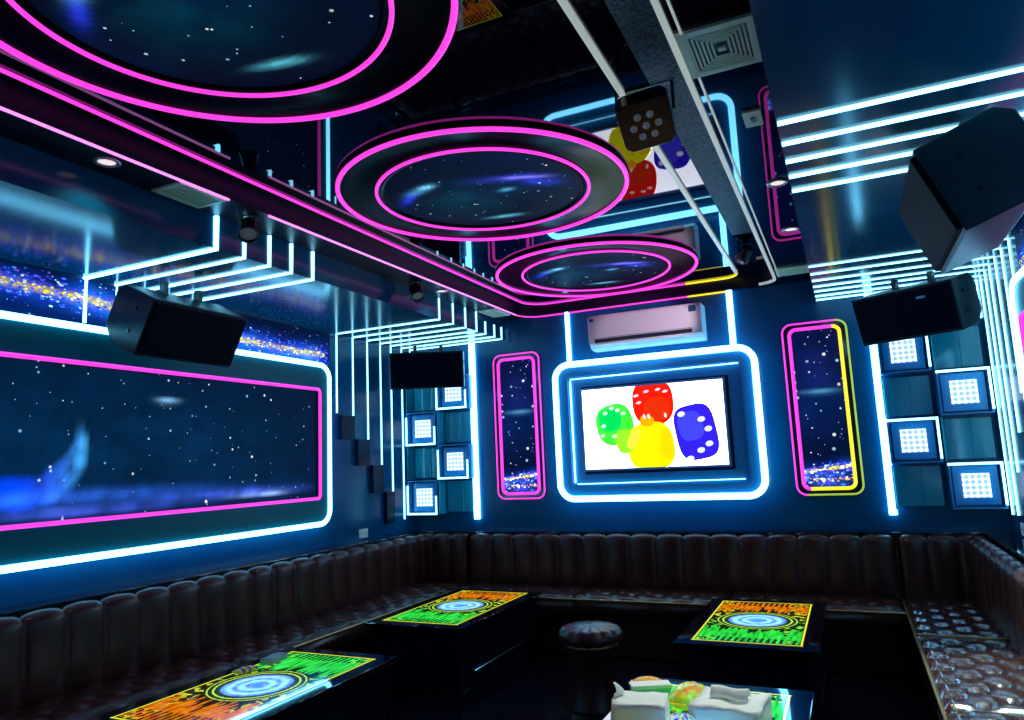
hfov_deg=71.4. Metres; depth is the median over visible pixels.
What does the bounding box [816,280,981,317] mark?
led strip
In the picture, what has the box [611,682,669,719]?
pack
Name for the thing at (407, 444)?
light
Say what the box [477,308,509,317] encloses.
ceiling vent
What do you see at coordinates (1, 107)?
led strip
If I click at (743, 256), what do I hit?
stage light
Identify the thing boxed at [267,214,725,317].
led strip
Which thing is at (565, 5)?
ceiling light strip
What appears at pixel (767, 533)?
trim
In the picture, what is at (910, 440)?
cube
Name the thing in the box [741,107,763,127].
plate
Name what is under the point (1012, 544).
trim
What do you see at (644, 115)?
light
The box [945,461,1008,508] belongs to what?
cube
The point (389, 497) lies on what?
wall block
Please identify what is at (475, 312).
led strip
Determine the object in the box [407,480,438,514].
cube
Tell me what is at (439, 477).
light
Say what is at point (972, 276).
led strip
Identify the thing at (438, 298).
led strip
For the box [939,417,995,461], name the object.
bay
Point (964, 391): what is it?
cube
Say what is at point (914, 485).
bay
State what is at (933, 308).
grille
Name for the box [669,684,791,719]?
picture
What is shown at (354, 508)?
wall
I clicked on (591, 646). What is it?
stool
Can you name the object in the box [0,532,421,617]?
trim
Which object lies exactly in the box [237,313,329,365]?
print
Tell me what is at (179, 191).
ceiling vent
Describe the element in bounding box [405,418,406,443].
light
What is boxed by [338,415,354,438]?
wall block
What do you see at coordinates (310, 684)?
table
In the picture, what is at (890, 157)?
led strip
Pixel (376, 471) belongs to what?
wall block
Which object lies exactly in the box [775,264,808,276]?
ceiling vent
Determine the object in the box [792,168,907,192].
led strip
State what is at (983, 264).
led strip
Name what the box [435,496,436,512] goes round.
light
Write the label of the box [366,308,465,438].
led strip
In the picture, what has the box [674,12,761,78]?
ceiling vent
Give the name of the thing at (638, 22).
ceiling beam
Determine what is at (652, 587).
sofa
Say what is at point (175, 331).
grille
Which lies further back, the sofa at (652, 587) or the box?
the sofa at (652, 587)
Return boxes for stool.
[558,621,623,715]
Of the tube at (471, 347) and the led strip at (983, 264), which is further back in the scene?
the tube at (471, 347)
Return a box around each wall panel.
[0,310,331,573]
[493,351,546,499]
[781,319,864,495]
[1009,266,1023,395]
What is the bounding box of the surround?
[552,344,768,501]
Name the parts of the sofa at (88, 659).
corner backrest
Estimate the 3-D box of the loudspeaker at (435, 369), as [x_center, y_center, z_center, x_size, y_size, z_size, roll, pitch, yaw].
[-0.770,0.066,6.527,0.674,0.417,0.352,-2,-8,-2]
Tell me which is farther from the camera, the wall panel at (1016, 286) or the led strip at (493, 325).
the led strip at (493, 325)
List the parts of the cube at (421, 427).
panel, led panel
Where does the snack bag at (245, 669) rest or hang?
on the table at (310, 684)
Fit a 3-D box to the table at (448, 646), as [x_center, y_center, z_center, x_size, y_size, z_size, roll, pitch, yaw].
[-0.362,1.997,5.098,0.740,0.460,1.280,-6,-9,25]
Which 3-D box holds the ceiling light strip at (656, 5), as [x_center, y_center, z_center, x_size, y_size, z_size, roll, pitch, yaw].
[0.629,-0.983,2.643,0.169,0.018,6.664,-6,-9,25]
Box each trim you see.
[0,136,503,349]
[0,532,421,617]
[408,530,1013,659]
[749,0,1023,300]
[985,533,1023,563]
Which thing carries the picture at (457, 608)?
on the table at (448, 646)
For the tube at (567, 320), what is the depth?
6.42 m
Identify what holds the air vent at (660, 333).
attached to the air conditioner
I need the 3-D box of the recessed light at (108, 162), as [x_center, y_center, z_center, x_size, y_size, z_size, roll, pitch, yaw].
[-1.709,-0.833,3.004,0.108,0.009,0.108,-6,-9,25]
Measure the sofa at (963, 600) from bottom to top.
0.845 m
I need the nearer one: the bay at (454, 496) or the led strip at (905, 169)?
the led strip at (905, 169)
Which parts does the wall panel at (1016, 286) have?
frame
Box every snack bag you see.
[232,665,259,673]
[631,676,661,681]
[667,712,694,719]
[668,681,704,710]
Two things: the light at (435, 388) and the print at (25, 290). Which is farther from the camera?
the light at (435, 388)
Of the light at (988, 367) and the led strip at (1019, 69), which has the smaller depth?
the led strip at (1019, 69)
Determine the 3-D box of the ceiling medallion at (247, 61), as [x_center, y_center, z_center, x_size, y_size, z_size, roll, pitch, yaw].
[-0.923,-1.082,2.129,1.532,0.033,1.532,-6,-9,25]
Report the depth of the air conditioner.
5.95 m
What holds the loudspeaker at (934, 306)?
attached to the wall at (1015, 520)
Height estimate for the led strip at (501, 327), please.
0.385 m
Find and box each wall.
[0,259,416,607]
[414,280,1009,529]
[975,226,1023,536]
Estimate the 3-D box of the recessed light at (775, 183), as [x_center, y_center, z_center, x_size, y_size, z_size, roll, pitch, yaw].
[1.326,-0.882,3.557,0.108,0.009,0.108,-6,-9,25]
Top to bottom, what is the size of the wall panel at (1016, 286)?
1.297 m
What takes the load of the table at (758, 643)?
on the floor
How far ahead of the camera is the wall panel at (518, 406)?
6.54 m
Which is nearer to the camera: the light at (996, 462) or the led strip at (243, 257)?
the led strip at (243, 257)
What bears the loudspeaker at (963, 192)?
attached to the ceiling at (817, 55)
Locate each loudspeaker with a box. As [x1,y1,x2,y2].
[106,282,246,367]
[389,345,464,389]
[851,271,981,345]
[899,107,1023,273]
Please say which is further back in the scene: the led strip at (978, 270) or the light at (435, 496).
the light at (435, 496)
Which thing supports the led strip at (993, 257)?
attached to the wall at (1015, 520)
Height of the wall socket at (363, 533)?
0.076 m
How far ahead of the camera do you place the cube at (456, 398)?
6.75 m
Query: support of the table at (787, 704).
on the floor
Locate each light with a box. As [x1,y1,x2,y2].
[92,156,120,167]
[237,213,258,242]
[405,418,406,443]
[406,443,434,445]
[407,486,408,512]
[407,513,436,514]
[409,280,424,301]
[435,289,448,292]
[435,388,436,407]
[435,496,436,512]
[436,406,465,409]
[437,450,438,477]
[438,476,468,478]
[464,389,465,405]
[614,80,675,151]
[734,242,753,264]
[766,178,788,187]
[781,226,799,232]
[886,417,937,421]
[925,336,930,366]
[935,366,989,372]
[936,419,942,457]
[947,461,1002,465]
[987,369,994,408]
[1000,464,1008,504]
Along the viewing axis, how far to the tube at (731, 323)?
5.82 m
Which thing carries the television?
attached to the surround
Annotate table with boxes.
[88,647,397,719]
[364,588,541,701]
[603,678,814,719]
[673,598,827,719]
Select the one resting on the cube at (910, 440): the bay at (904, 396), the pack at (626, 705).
the bay at (904, 396)
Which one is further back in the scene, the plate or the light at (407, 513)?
the light at (407, 513)
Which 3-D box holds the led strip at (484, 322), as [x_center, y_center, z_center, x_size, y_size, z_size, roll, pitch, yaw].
[-0.666,0.564,6.477,1.033,1.735,0.013,-6,-9,25]
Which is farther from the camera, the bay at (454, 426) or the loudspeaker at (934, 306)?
the bay at (454, 426)
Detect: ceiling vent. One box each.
[151,181,226,208]
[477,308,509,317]
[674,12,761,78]
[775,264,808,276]
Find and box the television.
[580,377,731,471]
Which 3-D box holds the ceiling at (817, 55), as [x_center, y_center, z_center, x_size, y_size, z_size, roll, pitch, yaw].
[1.338,-1.061,2.166,1.068,0.295,7.190,-6,-9,25]
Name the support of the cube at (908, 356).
attached to the wall at (761, 314)
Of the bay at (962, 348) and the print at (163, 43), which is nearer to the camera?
the print at (163, 43)
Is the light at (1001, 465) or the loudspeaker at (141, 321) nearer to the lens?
the loudspeaker at (141, 321)
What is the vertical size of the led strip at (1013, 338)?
0.877 m
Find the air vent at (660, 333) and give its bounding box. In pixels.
[594,327,691,342]
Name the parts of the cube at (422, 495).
panel, led panel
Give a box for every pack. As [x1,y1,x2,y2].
[260,652,287,664]
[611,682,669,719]
[687,685,771,719]
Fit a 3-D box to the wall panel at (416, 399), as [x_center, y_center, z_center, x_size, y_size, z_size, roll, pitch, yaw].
[-0.865,0.347,6.942,0.315,0.313,0.138,-6,-9,25]
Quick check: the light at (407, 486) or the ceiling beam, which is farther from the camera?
the light at (407, 486)
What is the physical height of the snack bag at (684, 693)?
0.090 m
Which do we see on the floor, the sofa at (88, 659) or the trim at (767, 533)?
the sofa at (88, 659)
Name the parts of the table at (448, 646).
corner trim, corner trim, rail, corner trim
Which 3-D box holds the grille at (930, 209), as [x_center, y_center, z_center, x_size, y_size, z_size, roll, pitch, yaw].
[1.554,-0.529,2.671,0.123,0.278,0.634,-6,-9,25]
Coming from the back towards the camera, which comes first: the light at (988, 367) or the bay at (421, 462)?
the bay at (421, 462)
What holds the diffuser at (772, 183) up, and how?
attached to the recessed light at (775, 183)
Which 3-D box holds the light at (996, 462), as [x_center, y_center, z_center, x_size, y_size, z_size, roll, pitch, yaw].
[3.179,0.711,4.891,0.324,0.016,0.012,-6,-9,25]
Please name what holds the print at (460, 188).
on the ceiling medallion at (476, 181)
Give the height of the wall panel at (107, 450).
1.297 m
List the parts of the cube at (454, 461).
panel, led panel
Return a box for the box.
[629,680,671,695]
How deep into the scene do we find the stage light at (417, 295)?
5.12 m
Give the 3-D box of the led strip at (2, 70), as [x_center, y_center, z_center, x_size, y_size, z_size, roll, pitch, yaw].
[-0.420,-0.963,3.169,1.875,0.015,6.722,-6,-9,25]
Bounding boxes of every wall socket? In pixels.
[359,528,367,538]
[1020,523,1023,535]
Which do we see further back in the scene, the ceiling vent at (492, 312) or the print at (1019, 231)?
the ceiling vent at (492, 312)
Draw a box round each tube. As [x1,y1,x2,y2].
[468,343,480,518]
[565,312,571,361]
[726,290,735,344]
[864,294,897,514]
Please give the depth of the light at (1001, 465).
4.81 m
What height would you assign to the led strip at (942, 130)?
0.100 m
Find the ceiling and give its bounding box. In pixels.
[0,0,810,321]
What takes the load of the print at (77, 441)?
attached to the wall panel at (107, 450)
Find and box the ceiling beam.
[604,0,751,234]
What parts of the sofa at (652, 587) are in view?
backrest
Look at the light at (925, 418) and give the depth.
5.07 m
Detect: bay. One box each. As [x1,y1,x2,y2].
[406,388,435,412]
[407,447,437,479]
[437,411,471,443]
[439,480,473,513]
[880,375,932,418]
[890,465,944,509]
[928,326,982,370]
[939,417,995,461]
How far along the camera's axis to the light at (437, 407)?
6.70 m
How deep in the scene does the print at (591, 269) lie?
5.40 m
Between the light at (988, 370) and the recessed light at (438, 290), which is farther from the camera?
the recessed light at (438, 290)
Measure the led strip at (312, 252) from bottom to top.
0.265 m
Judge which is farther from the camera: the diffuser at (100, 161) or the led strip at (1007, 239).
the led strip at (1007, 239)
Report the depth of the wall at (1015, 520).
4.53 m
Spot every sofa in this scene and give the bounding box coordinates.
[0,532,470,719]
[449,533,912,678]
[897,534,1023,719]
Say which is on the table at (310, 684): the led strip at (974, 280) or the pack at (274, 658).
the pack at (274, 658)
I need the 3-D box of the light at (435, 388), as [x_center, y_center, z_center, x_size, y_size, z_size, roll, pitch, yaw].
[-0.722,0.333,6.783,0.012,0.255,0.010,-6,-9,25]
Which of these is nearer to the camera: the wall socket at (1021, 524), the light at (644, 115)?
the light at (644, 115)
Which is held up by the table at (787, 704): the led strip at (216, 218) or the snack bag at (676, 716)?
the snack bag at (676, 716)
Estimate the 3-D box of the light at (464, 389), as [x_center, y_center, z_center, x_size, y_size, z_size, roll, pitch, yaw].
[-0.438,0.351,6.646,0.012,0.155,0.010,-6,-9,25]
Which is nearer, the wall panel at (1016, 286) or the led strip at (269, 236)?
the wall panel at (1016, 286)
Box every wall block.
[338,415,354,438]
[355,439,369,465]
[370,465,383,492]
[384,491,395,522]
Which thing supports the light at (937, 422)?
attached to the cube at (910, 440)
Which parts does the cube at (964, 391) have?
panel, led panel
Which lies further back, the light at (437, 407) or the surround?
the light at (437, 407)
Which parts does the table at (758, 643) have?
corner trim, corner trim, rail, corner trim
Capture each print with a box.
[0,261,119,327]
[0,356,314,525]
[27,0,378,86]
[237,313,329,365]
[384,151,580,225]
[500,359,537,491]
[528,252,663,287]
[791,328,853,486]
[1014,219,1023,269]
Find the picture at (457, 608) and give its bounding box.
[383,590,526,624]
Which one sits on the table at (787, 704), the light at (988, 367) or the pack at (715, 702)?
the pack at (715, 702)
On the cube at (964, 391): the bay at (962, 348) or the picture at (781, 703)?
the bay at (962, 348)
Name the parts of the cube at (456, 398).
panel, led panel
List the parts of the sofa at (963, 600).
corner backrest, backrest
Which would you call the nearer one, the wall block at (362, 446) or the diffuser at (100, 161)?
the diffuser at (100, 161)
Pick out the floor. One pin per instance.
(537, 687)
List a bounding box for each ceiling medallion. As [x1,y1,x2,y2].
[0,0,459,122]
[334,122,629,240]
[495,238,698,296]
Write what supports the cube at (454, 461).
attached to the wall at (761, 314)
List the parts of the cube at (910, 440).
panel, led panel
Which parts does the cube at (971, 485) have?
panel, led panel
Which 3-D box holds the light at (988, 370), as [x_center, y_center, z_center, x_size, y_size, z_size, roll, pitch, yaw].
[3.298,0.197,4.900,0.014,0.275,0.010,-6,-9,25]
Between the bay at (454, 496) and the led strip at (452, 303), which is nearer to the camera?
the led strip at (452, 303)
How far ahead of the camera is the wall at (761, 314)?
5.75 m
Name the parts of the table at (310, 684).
corner trim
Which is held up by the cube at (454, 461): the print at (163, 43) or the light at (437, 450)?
the light at (437, 450)
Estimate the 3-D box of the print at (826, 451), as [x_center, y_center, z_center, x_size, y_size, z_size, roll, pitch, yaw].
[2.384,0.363,5.481,0.387,1.250,0.002,-6,-9,25]
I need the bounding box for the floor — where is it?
[391,650,935,719]
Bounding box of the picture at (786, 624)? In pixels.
[690,600,812,646]
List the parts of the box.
lid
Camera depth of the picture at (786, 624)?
4.20 m
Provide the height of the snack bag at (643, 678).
0.047 m
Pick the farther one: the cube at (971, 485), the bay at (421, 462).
the bay at (421, 462)
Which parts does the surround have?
frame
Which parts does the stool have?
seat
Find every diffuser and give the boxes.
[98,159,115,164]
[770,181,783,185]
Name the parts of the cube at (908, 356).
led panel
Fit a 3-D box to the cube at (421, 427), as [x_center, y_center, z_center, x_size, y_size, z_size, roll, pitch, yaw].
[-0.846,0.667,6.888,0.324,0.317,0.172,-6,-9,25]
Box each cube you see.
[405,411,443,445]
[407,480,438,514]
[435,374,471,410]
[437,444,473,478]
[877,336,931,375]
[885,417,942,463]
[933,366,994,415]
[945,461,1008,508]
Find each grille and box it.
[138,302,245,365]
[852,282,960,343]
[899,156,961,271]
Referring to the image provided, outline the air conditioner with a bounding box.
[588,302,706,352]
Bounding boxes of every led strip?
[0,67,737,304]
[0,106,229,200]
[83,215,218,322]
[114,242,245,292]
[151,235,270,289]
[173,243,292,295]
[203,251,313,300]
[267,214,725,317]
[336,298,439,412]
[352,303,453,415]
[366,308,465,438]
[379,312,476,464]
[390,322,485,490]
[401,325,494,518]
[409,327,501,351]
[777,66,1023,125]
[782,91,1023,146]
[786,112,1023,163]
[789,151,912,178]
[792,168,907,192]
[809,238,1013,276]
[810,248,1021,392]
[812,256,1019,431]
[813,264,1018,471]
[814,270,1018,515]
[815,276,1013,514]
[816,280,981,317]
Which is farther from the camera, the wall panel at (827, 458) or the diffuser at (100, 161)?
the wall panel at (827, 458)
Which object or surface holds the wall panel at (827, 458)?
attached to the wall at (761, 314)
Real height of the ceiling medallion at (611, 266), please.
0.033 m
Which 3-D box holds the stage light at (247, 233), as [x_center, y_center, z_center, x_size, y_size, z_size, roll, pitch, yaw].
[-1.354,-0.679,3.666,0.104,0.154,0.136,0,-8,-14]
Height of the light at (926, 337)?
0.275 m
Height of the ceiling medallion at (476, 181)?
0.033 m
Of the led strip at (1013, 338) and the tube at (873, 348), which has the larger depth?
the tube at (873, 348)

